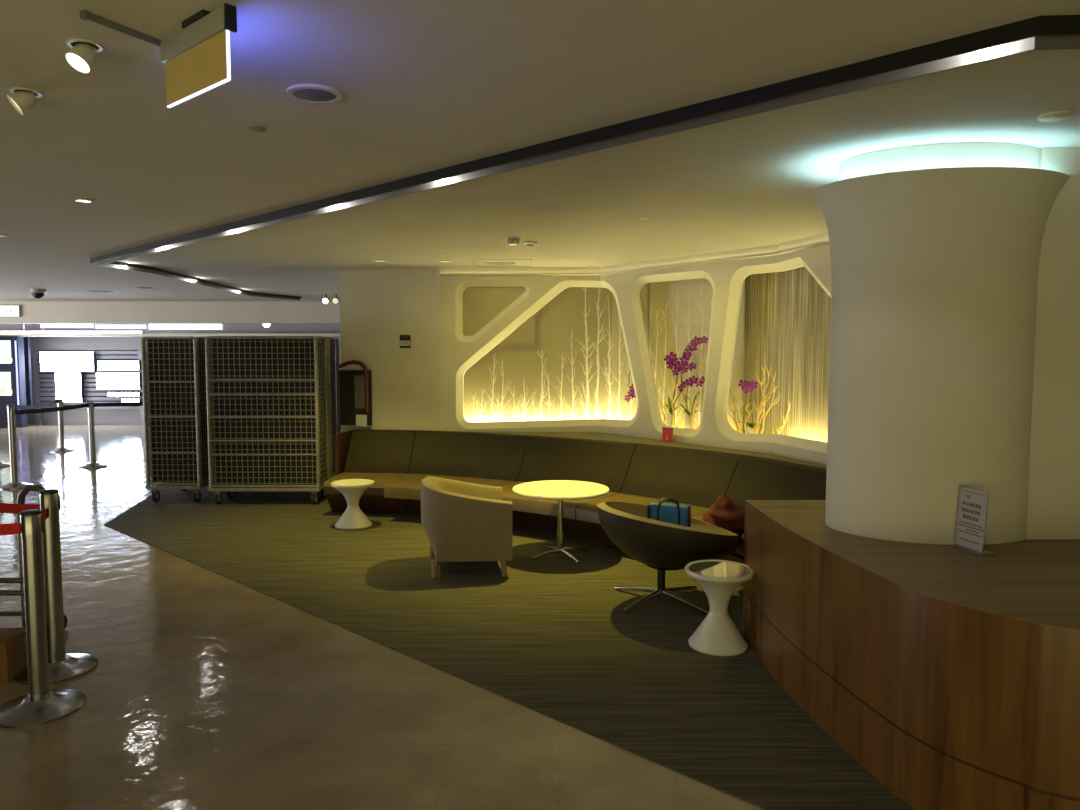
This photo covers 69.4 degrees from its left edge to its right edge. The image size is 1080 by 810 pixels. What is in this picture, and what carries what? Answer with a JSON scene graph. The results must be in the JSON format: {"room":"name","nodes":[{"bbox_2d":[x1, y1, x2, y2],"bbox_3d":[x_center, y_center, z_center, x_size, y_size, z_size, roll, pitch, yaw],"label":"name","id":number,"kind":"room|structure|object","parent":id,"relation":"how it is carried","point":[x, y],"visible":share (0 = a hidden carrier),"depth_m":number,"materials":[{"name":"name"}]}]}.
{"room":"hotel lobby","nodes":[
{"label":"hotel lobby","id":0,"kind":"room"},
{"bbox_2d":[0,302,339,323],"bbox_3d":[-10.000,-1.703,14.416,16.000,0.390,0.400,0,4,0],"label":"beam","id":1,"kind":"structure","parent":0,"point":[31,312],"depth_m":14.22,"materials":[{"name":"paint"}]},
{"bbox_2d":[0,305,20,316],"bbox_3d":[-9.764,-1.708,14.179,0.620,0.210,0.062,0,4,0],"label":"box sign","id":2,"kind":"object","parent":1,"relation":"attached to","point":[5,310],"visible":1,"depth_m":14.15,"materials":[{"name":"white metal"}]},
{"bbox_2d":[0,333,339,336],"bbox_3d":[-8.195,-1.512,16.885,8.069,0.060,0.500,0,4,0],"label":"trim","id":3,"kind":"structure","parent":0,"point":[145,334],"depth_m":16.64,"materials":[{"name":"paint"}]},
{"bbox_2d":[23,337,32,404],"bbox_3d":[-11.244,-0.663,17.011,0.282,1.634,0.080,0,4,0],"label":"curtain","id":4,"kind":"object","parent":3,"relation":"hanging from","point":[27,352],"visible":0.34,"depth_m":16.99,"materials":[{"name":"fabric"}]},
{"bbox_2d":[0,324,340,423],"bbox_3d":[-10.000,-0.782,17.488,16.000,2.400,0.200,0,4,0],"label":"wall","id":5,"kind":"structure","parent":0,"point":[36,343],"depth_m":17.34,"materials":[{"name":"paint"}]},
{"bbox_2d":[0,424,763,809],"bbox_3d":[-6.000,1.154,7.099,24.000,0.001,22.000,0,4,0],"label":"floor","id":6,"kind":"structure","parent":0,"point":[206,690],"depth_m":3.56,"materials":[{"name":"stone"}]},
{"bbox_2d":[0,461,9,466],"bbox_3d":[-7.743,0.401,11.089,0.370,0.941,0.370,0,4,0],"label":"barrier post","id":7,"kind":"object","parent":6,"relation":"on","point":[2,464],"visible":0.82,"depth_m":11.10,"materials":[{"name":"metal"}]},
{"bbox_2d":[0,627,26,683],"bbox_3d":[-2.795,1.270,3.950,0.300,0.210,0.220,0,4,-6],"label":"cardboard box","id":8,"kind":"object","parent":6,"relation":"on","point":[13,647],"visible":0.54,"depth_m":3.92,"materials":[{"name":"brown cardboard"}]},
{"bbox_2d":[0,336,27,426],"bbox_3d":[-11.545,-0.499,16.697,0.932,1.946,0.220,0,4,0],"label":"kiosk","id":9,"kind":"object","parent":6,"relation":"on","point":[12,362],"visible":0.99,"depth_m":16.60,"materials":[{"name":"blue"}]},
{"bbox_2d":[15,341,18,404],"bbox_3d":[-11.123,-0.589,16.596,0.035,1.557,0.010,0,4,0],"label":"light","id":10,"kind":"object","parent":9,"relation":"attached to","point":[16,342],"depth_m":16.59,"materials":[{"name":"white"}]},
{"bbox_2d":[0,400,56,489],"bbox_3d":[-7.114,0.379,10.947,0.369,1.004,3.870,-2,4,-26],"label":"barrier post","id":11,"kind":"object","parent":6,"relation":"on","point":[15,483],"visible":0.97,"depth_m":9.36,"materials":[{"name":"metal"}]},
{"bbox_2d":[0,485,66,628],"bbox_3d":[-3.086,0.890,4.373,0.799,0.910,0.489,0,4,0],"label":"luggage trolley","id":12,"kind":"object","parent":6,"relation":"on","point":[22,495],"visible":0.3,"depth_m":4.31,"materials":[{"name":"metal"}]},
{"bbox_2d":[0,509,85,727],"bbox_3d":[-2.861,0.932,3.663,1.485,0.925,0.607,0,4,0],"label":"barrier post","id":13,"kind":"object","parent":6,"relation":"on","point":[42,705],"visible":1,"depth_m":3.53,"materials":[{"name":"metal"}]},
{"bbox_2d":[0,489,97,684],"bbox_3d":[-3.175,0.891,4.140,1.755,0.941,0.369,1,4,12],"label":"barrier post","id":14,"kind":"object","parent":6,"relation":"on","point":[62,667],"visible":0.84,"depth_m":3.97,"materials":[{"name":"metal"}]},
{"bbox_2d":[49,399,74,451],"bbox_3d":[-7.828,0.326,12.744,0.370,0.856,0.370,0,4,0],"label":"barrier post","id":15,"kind":"object","parent":6,"relation":"on","point":[61,448],"visible":1,"depth_m":12.71,"materials":[{"name":"metal"}]},
{"bbox_2d":[15,402,142,468],"bbox_3d":[-5.788,0.395,11.056,1.156,0.958,3.308,3,5,36],"label":"barrier post","id":16,"kind":"object","parent":6,"relation":"on","point":[93,464],"visible":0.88,"depth_m":10.96,"materials":[{"name":"metal"}]},
{"bbox_2d":[32,350,143,423],"bbox_3d":[-9.997,-0.394,17.315,2.439,1.650,0.080,0,4,0],"label":"roller shutter","id":17,"kind":"object","parent":6,"relation":"on","point":[43,381],"visible":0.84,"depth_m":17.30,"materials":[{"name":"grey metal"}]},
{"bbox_2d":[40,352,95,370],"bbox_3d":[-10.385,-0.957,17.161,1.179,0.437,0.088,0,4,0],"label":"box sign","id":18,"kind":"object","parent":17,"relation":"attached to","point":[49,361],"visible":1,"depth_m":17.12,"materials":[{"name":"white plastic"}]},
{"bbox_2d":[55,372,83,401],"bbox_3d":[-10.377,-0.387,17.201,0.575,0.659,0.088,0,4,0],"label":"box sign","id":19,"kind":"object","parent":17,"relation":"attached to","point":[69,386],"visible":0.86,"depth_m":17.16,"materials":[{"name":"white plastic"}]},
{"bbox_2d":[96,372,141,388],"bbox_3d":[-9.282,-0.530,17.191,0.957,0.372,0.088,0,4,0],"label":"box sign","id":20,"kind":"object","parent":17,"relation":"attached to","point":[104,380],"visible":1,"depth_m":17.15,"materials":[{"name":"white plastic"}]},
{"bbox_2d":[97,360,140,369],"bbox_3d":[-9.263,-0.870,17.167,0.917,0.218,0.088,0,4,0],"label":"box sign","id":21,"kind":"object","parent":17,"relation":"attached to","point":[101,364],"visible":1,"depth_m":17.12,"materials":[{"name":"white plastic"}]},
{"bbox_2d":[107,392,140,396],"bbox_3d":[-9.172,-0.234,17.212,0.706,0.108,0.088,0,4,0],"label":"box sign","id":22,"kind":"object","parent":17,"relation":"attached to","point":[110,394],"visible":1,"depth_m":17.17,"materials":[{"name":"white plastic"}]},
{"bbox_2d":[121,398,140,401],"bbox_3d":[-9.023,-0.091,17.222,0.398,0.108,0.088,0,4,0],"label":"box sign","id":23,"kind":"object","parent":17,"relation":"attached to","point":[122,399],"visible":0.64,"depth_m":17.18,"materials":[{"name":"white"}]},
{"bbox_2d":[104,486,914,809],"bbox_3d":[-0.290,1.198,6.423,11.258,0.006,3.820,4,5,43],"label":"carpet","id":24,"kind":"object","parent":6,"relation":"on","point":[552,637],"visible":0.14,"depth_m":4.65,"materials":[{"name":"carpet"}]},
{"bbox_2d":[141,336,214,501],"bbox_3d":[-3.947,0.136,8.740,0.588,1.788,0.822,0,4,0],"label":"roll cage","id":25,"kind":"object","parent":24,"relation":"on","point":[175,371],"visible":0.77,"depth_m":8.37,"materials":[{"name":"metal"}]},
{"bbox_2d":[205,336,329,503],"bbox_3d":[-2.920,0.156,8.431,1.172,1.790,0.462,0,4,0],"label":"roll cage","id":26,"kind":"object","parent":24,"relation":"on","point":[269,393],"visible":0.99,"depth_m":8.24,"materials":[{"name":"metal"}]},
{"bbox_2d":[234,337,340,494],"bbox_3d":[-2.931,0.117,8.979,1.172,1.790,0.462,0,4,0],"label":"roll cage","id":27,"kind":"object","parent":24,"relation":"on","point":[333,372],"visible":0.2,"depth_m":8.92,"materials":[{"name":"metal"}]},
{"bbox_2d":[331,479,374,529],"bbox_3d":[-1.750,0.926,7.306,0.400,0.410,0.400,0,4,0],"label":"side table","id":28,"kind":"object","parent":24,"relation":"on","point":[353,517],"visible":1,"depth_m":7.22,"materials":[{"name":"white plastic"}]},
{"bbox_2d":[333,480,371,485],"bbox_3d":[-1.750,0.727,7.292,0.357,0.002,0.357,-4,5,-41],"label":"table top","id":29,"kind":"object","parent":28,"relation":"on","point":[339,482],"depth_m":7.25,"materials":[{"name":"white laminate"}]},
{"bbox_2d":[420,476,512,577],"bbox_3d":[-0.573,0.893,5.878,0.645,0.682,0.680,-1,4,-10],"label":"armchair","id":30,"kind":"object","parent":24,"relation":"on","point":[461,521],"visible":1,"depth_m":5.58,"materials":[{"name":"beige fabric"}]},
{"bbox_2d":[512,480,608,562],"bbox_3d":[0.164,0.930,6.213,0.772,0.542,0.772,0,4,0],"label":"round table","id":31,"kind":"object","parent":24,"relation":"on","point":[560,490],"visible":1,"depth_m":6.18,"materials":[{"name":"plastic"}]},
{"bbox_2d":[323,429,826,563],"bbox_3d":[0.254,0.775,6.785,5.849,0.785,1.703,3,5,40],"label":"banquette","id":32,"kind":"object","parent":24,"relation":"on","point":[397,461],"visible":0.38,"depth_m":7.31,"materials":[{"name":"green leather"}]},
{"bbox_2d":[323,472,405,494],"bbox_3d":[-1.756,0.795,7.888,0.698,0.140,0.509,1,4,8],"label":"seat cushion","id":33,"kind":"object","parent":32,"relation":"on","point":[380,479],"depth_m":7.79,"materials":[{"name":"beige leather"}]},
{"bbox_2d":[344,429,416,473],"bbox_3d":[-1.679,0.516,8.321,0.709,0.485,0.404,1,4,8],"label":"cushion","id":34,"kind":"object","parent":32,"relation":"on","point":[365,451],"depth_m":8.25,"materials":[{"name":"green leather"}]},
{"bbox_2d":[384,474,515,499],"bbox_3d":[-0.920,0.812,7.576,1.229,0.130,0.691,2,4,23],"label":"seat cushion","id":35,"kind":"object","parent":32,"relation":"on","point":[401,486],"depth_m":7.59,"materials":[{"name":"beige leather"}]},
{"bbox_2d":[408,430,530,480],"bbox_3d":[-0.734,0.535,8.053,1.354,0.485,0.447,2,4,23],"label":"cushion","id":36,"kind":"object","parent":32,"relation":"on","point":[453,455],"depth_m":7.97,"materials":[{"name":"green leather"}]},
{"bbox_2d":[501,481,618,519],"bbox_3d":[0.069,0.850,7.041,1.125,0.130,0.678,3,5,33],"label":"seat cushion","id":37,"kind":"object","parent":32,"relation":"on","point":[572,508],"depth_m":6.73,"materials":[{"name":"beige leather"}]},
{"bbox_2d":[517,436,638,492],"bbox_3d":[0.364,0.577,7.464,1.204,0.485,0.426,3,5,34],"label":"cushion","id":38,"kind":"object","parent":32,"relation":"on","point":[614,465],"depth_m":7.41,"materials":[{"name":"green leather"}]},
{"bbox_2d":[576,493,708,523],"bbox_3d":[0.844,0.895,6.404,0.680,0.130,1.021,-4,6,-44],"label":"seat cushion","id":39,"kind":"object","parent":32,"relation":"on","point":[586,509],"depth_m":6.54,"materials":[{"name":"beige leather"}]},
{"bbox_2d":[620,443,742,507],"bbox_3d":[1.229,0.627,6.750,0.430,0.485,1.122,-4,6,-43],"label":"cushion","id":40,"kind":"object","parent":32,"relation":"on","point":[649,473],"depth_m":6.70,"materials":[{"name":"green leather"}]},
{"bbox_2d":[691,513,743,556],"bbox_3d":[1.543,0.964,5.421,0.539,0.130,1.633,-1,4,-19],"label":"seat cushion","id":41,"kind":"object","parent":32,"relation":"on","point":[739,552],"depth_m":5.40,"materials":[{"name":"beige leather"}]},
{"bbox_2d":[702,493,744,555],"bbox_3d":[1.283,0.821,5.372,0.293,0.436,0.267,-2,5,-28],"label":"handbag","id":42,"kind":"object","parent":32,"relation":"on","point":[725,513],"visible":0.73,"depth_m":5.29,"materials":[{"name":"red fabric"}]},
{"bbox_2d":[726,455,826,508],"bbox_3d":[1.934,0.711,5.562,0.508,0.485,1.824,-1,4,-19],"label":"cushion","id":43,"kind":"object","parent":32,"relation":"on","point":[748,477],"depth_m":6.00,"materials":[{"name":"green leather"}]},
{"bbox_2d":[597,501,737,614],"bbox_3d":[0.824,0.963,5.093,0.906,0.647,0.810,0,4,0],"label":"swivel chair","id":44,"kind":"object","parent":24,"relation":"on","point":[662,546],"visible":0.98,"depth_m":4.81,"materials":[{"name":"leather"}]},
{"bbox_2d":[647,498,690,526],"bbox_3d":[0.864,0.729,5.224,0.286,0.205,0.104,1,4,10],"label":"bag","id":45,"kind":"object","parent":44,"relation":"on","point":[677,514],"visible":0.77,"depth_m":5.19,"materials":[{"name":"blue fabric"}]},
{"bbox_2d":[685,560,753,655],"bbox_3d":[0.994,1.123,4.340,0.376,0.435,0.376,0,4,0],"label":"side table","id":46,"kind":"object","parent":24,"relation":"on","point":[717,635],"visible":1,"depth_m":4.27,"materials":[{"name":"white plastic"}]},
{"bbox_2d":[689,561,749,577],"bbox_3d":[0.994,0.911,4.325,0.333,0.002,0.333,-4,5,-41],"label":"tray","id":47,"kind":"object","parent":46,"relation":"on","point":[697,569],"depth_m":4.32,"materials":[{"name":"plastic"}]},
{"bbox_2d":[742,500,1079,809],"bbox_3d":[2.895,1.036,3.030,4.260,0.793,2.166,2,4,21],"label":"reception counter","id":48,"kind":"object","parent":24,"relation":"on","point":[950,675],"visible":1,"depth_m":2.84,"materials":[{"name":"brown wood"}]},
{"bbox_2d":[950,485,996,554],"bbox_3d":[1.843,0.485,3.313,0.085,0.265,0.168,-1,4,-11],"label":"sign","id":49,"kind":"object","parent":48,"relation":"on","point":[972,508],"visible":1,"depth_m":3.30,"materials":[{"name":"white plastic"}]},
{"bbox_2d":[339,268,440,431],"bbox_3d":[-1.647,-0.526,12.930,1.145,2.530,8.930,0,4,0],"label":"wall","id":50,"kind":"structure","parent":0,"point":[378,306],"depth_m":8.55,"materials":[{"name":"white paint"}]},
{"bbox_2d":[339,360,371,425],"bbox_3d":[-2.039,-0.132,8.612,0.354,0.727,0.120,1,4,11],"label":"mirror","id":51,"kind":"object","parent":50,"relation":"attached to","point":[355,386],"visible":1,"depth_m":8.59,"materials":[{"name":"brown"}]},
{"bbox_2d":[400,335,410,347],"bbox_3d":[-1.474,-0.693,8.517,0.123,0.141,0.011,1,4,11],"label":"wall sign","id":52,"kind":"object","parent":50,"relation":"attached to","point":[405,340],"visible":1,"depth_m":8.51,"materials":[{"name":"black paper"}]},
{"bbox_2d":[0,0,1079,301],"bbox_3d":[-6.000,-1.297,5.172,24.000,0.100,18.500,0,4,0],"label":"ceiling","id":53,"kind":"structure","parent":0,"point":[425,86],"depth_m":3.11,"materials":[{"name":"white paint"}]},
{"bbox_2d":[7,87,41,114],"bbox_3d":[-1.761,-1.034,2.667,0.101,0.083,0.098,0,4,0],"label":"spotlight","id":54,"kind":"object","parent":53,"relation":"attached to","point":[23,100],"visible":1,"depth_m":2.65,"materials":[{"name":"white plastic"}]},
{"bbox_2d":[30,288,45,298],"bbox_3d":[-7.260,-1.608,11.285,0.200,0.140,0.200,0,4,0],"label":"dome camera","id":55,"kind":"object","parent":53,"relation":"attached to","point":[36,293],"visible":1,"depth_m":11.22,"materials":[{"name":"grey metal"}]},
{"bbox_2d":[75,199,92,202],"bbox_3d":[-2.682,-1.202,4.588,0.090,0.008,0.090,0,4,0],"label":"recessed light","id":56,"kind":"object","parent":53,"relation":"in","point":[77,200],"visible":1,"depth_m":4.58,"materials":[{"name":"white plastic"}]},
{"bbox_2d":[65,39,103,73],"bbox_3d":[-1.316,-1.005,2.256,0.094,0.086,0.099,0,4,0],"label":"spotlight","id":57,"kind":"object","parent":53,"relation":"attached to","point":[82,55],"visible":1,"depth_m":2.24,"materials":[{"name":"white plastic"}]},
{"bbox_2d":[81,290,117,291],"bbox_3d":[-6.579,-1.701,11.663,0.420,0.008,0.240,0,4,0],"label":"ceiling vent","id":58,"kind":"object","parent":53,"relation":"in","point":[81,290],"visible":1,"depth_m":11.68,"materials":[{"name":"grey metal"}]},
{"bbox_2d":[79,10,161,46],"bbox_3d":[-1.135,-1.023,2.129,0.020,0.018,0.235,2,5,28],"label":"conduit","id":59,"kind":"object","parent":53,"relation":"attached to","point":[84,14],"visible":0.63,"depth_m":2.11,"materials":[{"name":"grey metal"}]},
{"bbox_2d":[160,3,236,107],"bbox_3d":[-0.918,-0.932,2.087,0.376,0.195,0.035,3,5,41],"label":"hanging sign","id":60,"kind":"object","parent":53,"relation":"hanging from","point":[196,58],"visible":1,"depth_m":2.06,"materials":[{"name":"grey metal"}]},
{"bbox_2d":[99,262,301,299],"bbox_3d":[-4.263,-1.575,10.258,0.442,0.059,5.333,0,4,2],"label":"channel","id":61,"kind":"object","parent":53,"relation":"attached to","point":[120,265],"visible":0.86,"depth_m":9.39,"materials":[{"name":"grey paint"}]},
{"bbox_2d":[244,125,265,131],"bbox_3d":[-1.133,-1.098,3.100,0.082,0.006,0.082,0,4,0],"label":"cover plate","id":62,"kind":"object","parent":53,"relation":"attached to","point":[254,128],"visible":1,"depth_m":3.08,"materials":[{"name":"grey metal"}]},
{"bbox_2d":[286,84,342,104],"bbox_3d":[-0.772,-1.065,2.678,0.188,0.012,0.188,0,4,0],"label":"ceiling speaker","id":63,"kind":"object","parent":53,"relation":"attached to","point":[305,93],"visible":1,"depth_m":2.66,"materials":[{"name":"white plastic"}]},
{"bbox_2d":[293,89,335,101],"bbox_3d":[-0.772,-1.062,2.678,0.144,0.006,0.144,0,4,0],"label":"grille","id":64,"kind":"object","parent":63,"relation":"attached to","point":[301,95],"depth_m":2.67,"materials":[{"name":"grey metal"}]},
{"bbox_2d":[322,294,328,303],"bbox_3d":[-3.375,-1.671,12.308,0.098,0.158,0.130,0,4,0],"label":"ceiling spotlight","id":65,"kind":"object","parent":53,"relation":"attached to","point":[325,300],"visible":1,"depth_m":12.27,"materials":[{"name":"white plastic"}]},
{"bbox_2d":[332,294,338,303],"bbox_3d":[-3.217,-1.671,12.308,0.098,0.158,0.130,0,4,0],"label":"ceiling spotlight","id":66,"kind":"object","parent":53,"relation":"attached to","point":[335,300],"visible":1,"depth_m":12.27,"materials":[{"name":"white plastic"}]},
{"bbox_2d":[372,260,387,261],"bbox_3d":[-1.577,-1.420,7.689,0.150,0.008,0.150,0,4,0],"label":"recessed light","id":67,"kind":"object","parent":53,"relation":"in","point":[372,260],"visible":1,"depth_m":7.68,"materials":[{"name":"white plastic"}]},
{"bbox_2d":[437,260,450,262],"bbox_3d":[-0.952,-1.423,7.732,0.140,0.008,0.140,0,4,0],"label":"recessed light","id":68,"kind":"object","parent":53,"relation":"in","point":[441,261],"visible":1,"depth_m":7.72,"materials":[{"name":"white plastic"}]},
{"bbox_2d":[471,259,531,266],"bbox_3d":[-0.375,-1.434,7.910,0.590,0.012,0.632,0,4,0],"label":"ceiling hatch","id":69,"kind":"object","parent":53,"relation":"attached to","point":[494,262],"visible":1,"depth_m":7.86,"materials":[{"name":"grey metal"}]},
{"bbox_2d":[487,261,514,264],"bbox_3d":[-0.395,-1.434,7.910,0.300,0.012,0.300,0,4,0],"label":"grille","id":70,"kind":"object","parent":69,"relation":"attached to","point":[495,262],"depth_m":7.86,"materials":[{"name":"grey metal"}]},
{"bbox_2d":[505,237,520,244],"bbox_3d":[-0.213,-1.289,6.146,0.124,0.052,0.124,0,4,0],"label":"spotlight","id":71,"kind":"object","parent":53,"relation":"attached to","point":[510,240],"visible":1,"depth_m":6.11,"materials":[{"name":"white plastic"}]},
{"bbox_2d":[523,241,536,246],"bbox_3d":[-0.082,-1.312,6.373,0.120,0.038,0.120,0,4,0],"label":"ceiling sensor","id":72,"kind":"object","parent":53,"relation":"attached to","point":[528,243],"visible":1,"depth_m":6.33,"materials":[{"name":"white plastic"}]},
{"bbox_2d":[90,15,1079,265],"bbox_3d":[-0.447,-1.140,4.123,10.228,0.063,1.498,3,5,33],"label":"track light","id":73,"kind":"object","parent":53,"relation":"attached to","point":[1051,32],"visible":1,"depth_m":2.75,"materials":[{"name":"grey paint"}]},
{"bbox_2d":[639,217,650,219],"bbox_3d":[0.702,-1.247,5.213,0.080,0.006,0.080,0,4,0],"label":"cap","id":74,"kind":"object","parent":53,"relation":"attached to","point":[641,218],"visible":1,"depth_m":5.20,"materials":[{"name":"white plastic"}]},
{"bbox_2d":[1038,111,1072,121],"bbox_3d":[1.933,-1.083,2.929,0.110,0.012,0.110,0,4,0],"label":"smoke detector","id":75,"kind":"object","parent":53,"relation":"attached to","point":[1055,115],"visible":1,"depth_m":2.91,"materials":[{"name":"white plastic"}]},
{"bbox_2d":[439,233,830,466],"bbox_3d":[1.270,-0.108,7.002,1.568,2.530,5.784,-4,5,-42],"label":"wall","id":76,"kind":"structure","parent":0,"point":[727,271],"depth_m":7.88,"materials":[{"name":"paint"}]},
{"bbox_2d":[463,287,534,343],"bbox_3d":[-0.501,-1.018,8.499,0.905,0.704,0.015,0,4,3],"label":"panel","id":77,"kind":"object","parent":76,"relation":"attached to","point":[481,305],"visible":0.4,"depth_m":8.49,"materials":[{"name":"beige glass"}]},
{"bbox_2d":[464,283,649,421],"bbox_3d":[0.093,-0.579,8.630,2.252,1.660,0.402,1,4,14],"label":"panel","id":78,"kind":"object","parent":76,"relation":"on","point":[576,367],"visible":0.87,"depth_m":8.68,"materials":[{"name":"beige glass"}]},
{"bbox_2d":[624,372,635,401],"bbox_3d":[1.020,-0.035,8.131,0.365,0.636,0.094,3,5,39],"label":"potted orchid","id":79,"kind":"object","parent":76,"relation":"on","point":[631,387],"visible":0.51,"depth_m":8.19,"materials":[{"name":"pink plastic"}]},
{"bbox_2d":[456,431,826,468],"bbox_3d":[0.687,0.744,7.325,5.862,0.745,1.623,3,5,41],"label":"trim","id":80,"kind":"structure","parent":76,"relation":"attached to","point":[580,435],"depth_m":7.65,"materials":[{"name":"white lacquer"}]},
{"bbox_2d":[662,427,672,442],"bbox_3d":[1.224,0.287,7.500,0.019,0.140,0.133,-3,5,-37],"label":"card","id":81,"kind":"object","parent":80,"relation":"on","point":[667,433],"visible":1,"depth_m":7.50,"materials":[{"name":"red paper"}]},
{"bbox_2d":[655,354,704,428],"bbox_3d":[1.345,-0.103,7.632,0.106,0.831,0.810,-3,5,-37],"label":"twigs","id":82,"kind":"object","parent":76,"relation":"on","point":[684,390],"visible":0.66,"depth_m":7.59,"materials":[{"name":"yellow plant"}]},
{"bbox_2d":[649,278,712,428],"bbox_3d":[1.385,-0.515,7.724,0.207,1.660,1.037,-3,5,-37],"label":"panel","id":83,"kind":"object","parent":76,"relation":"on","point":[680,310],"visible":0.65,"depth_m":7.85,"materials":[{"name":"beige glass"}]},
{"bbox_2d":[663,352,704,426],"bbox_3d":[1.407,-0.099,7.592,0.117,0.840,0.522,-3,5,-36],"label":"potted orchid","id":84,"kind":"object","parent":76,"relation":"on","point":[671,360],"visible":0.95,"depth_m":7.66,"materials":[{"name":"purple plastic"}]},
{"bbox_2d":[678,336,707,428],"bbox_3d":[1.470,-0.170,7.542,0.105,0.989,0.370,-4,5,-42],"label":"potted orchid","id":85,"kind":"object","parent":76,"relation":"on","point":[692,347],"visible":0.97,"depth_m":7.55,"materials":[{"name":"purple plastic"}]},
{"bbox_2d":[727,280,744,432],"bbox_3d":[1.823,-0.483,7.277,0.015,1.660,0.185,-3,5,-37],"label":"panel","id":86,"kind":"object","parent":76,"relation":"on","point":[739,343],"visible":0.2,"depth_m":7.25,"materials":[{"name":"paint"}]},
{"bbox_2d":[738,380,765,432],"bbox_3d":[1.915,0.070,6.984,0.316,0.588,0.116,4,6,44],"label":"potted orchid","id":87,"kind":"object","parent":76,"relation":"on","point":[748,386],"visible":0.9,"depth_m":6.99,"materials":[{"name":"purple plant"}]},
{"bbox_2d":[727,357,790,433],"bbox_3d":[1.921,-0.081,6.905,0.140,0.893,0.729,-3,5,-34],"label":"twigs","id":88,"kind":"object","parent":76,"relation":"on","point":[763,404],"visible":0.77,"depth_m":6.92,"materials":[{"name":"yellow plant"}]},
{"bbox_2d":[743,266,830,441],"bbox_3d":[2.407,-0.388,5.927,0.384,1.660,2.908,-2,4,-23],"label":"panel","id":89,"kind":"object","parent":76,"relation":"on","point":[788,313],"visible":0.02,"depth_m":6.83,"materials":[{"name":"white"}]},
{"bbox_2d":[814,142,1069,544],"bbox_3d":[1.860,-0.275,3.700,1.124,1.728,0.841,0,4,0],"label":"round column","id":90,"kind":"structure","parent":0,"point":[935,249],"depth_m":3.40,"materials":[{"name":"white paint"}]},
{"bbox_2d":[1026,147,1079,539],"bbox_3d":[4.095,0.134,3.568,3.810,2.530,0.180,0,4,0],"label":"wall","id":91,"kind":"structure","parent":0,"point":[1053,513],"depth_m":3.46,"materials":[{"name":"white paint"}]},
{"bbox_3d":[-10.000,-1.908,16.256,16.000,0.100,3.300,0,4,0],"label":"ceiling","id":92,"kind":"structure","parent":0,"visible":0},
{"bbox_2d":[0,324,30,334],"bbox_3d":[-11.235,-1.673,16.369,1.007,0.386,0.108,0,4,0],"label":"panel","id":93,"kind":"object","parent":92,"relation":"hanging from","point":[23,332],"visible":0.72,"depth_m":16.33,"materials":[{"name":"paint"}]},
{"bbox_2d":[40,324,94,327],"bbox_3d":[-9.416,-1.673,15.567,1.058,0.273,0.108,0,4,0],"label":"light","id":94,"kind":"object","parent":92,"relation":"hanging from","point":[41,325],"visible":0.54,"depth_m":15.52,"materials":[{"name":"paint"}]},
{"bbox_2d":[29,328,144,333],"bbox_3d":[-9.507,-1.678,16.369,2.367,0.375,0.108,0,4,0],"label":"panel","id":95,"kind":"object","parent":92,"relation":"hanging from","point":[42,331],"visible":0.68,"depth_m":16.32,"materials":[{"name":"paint"}]},
{"bbox_2d":[95,324,147,328],"bbox_3d":[-8.342,-1.663,15.568,1.018,0.293,0.108,0,4,0],"label":"panel","id":96,"kind":"object","parent":92,"relation":"hanging from","point":[97,326],"visible":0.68,"depth_m":15.52,"materials":[{"name":"paint"}]},
{"bbox_2d":[148,324,224,329],"bbox_3d":[-7.058,-1.653,15.568,1.477,0.313,0.108,0,4,0],"label":"panel","id":97,"kind":"object","parent":92,"relation":"hanging from","point":[150,326],"visible":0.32,"depth_m":15.52,"materials":[{"name":"paint"}]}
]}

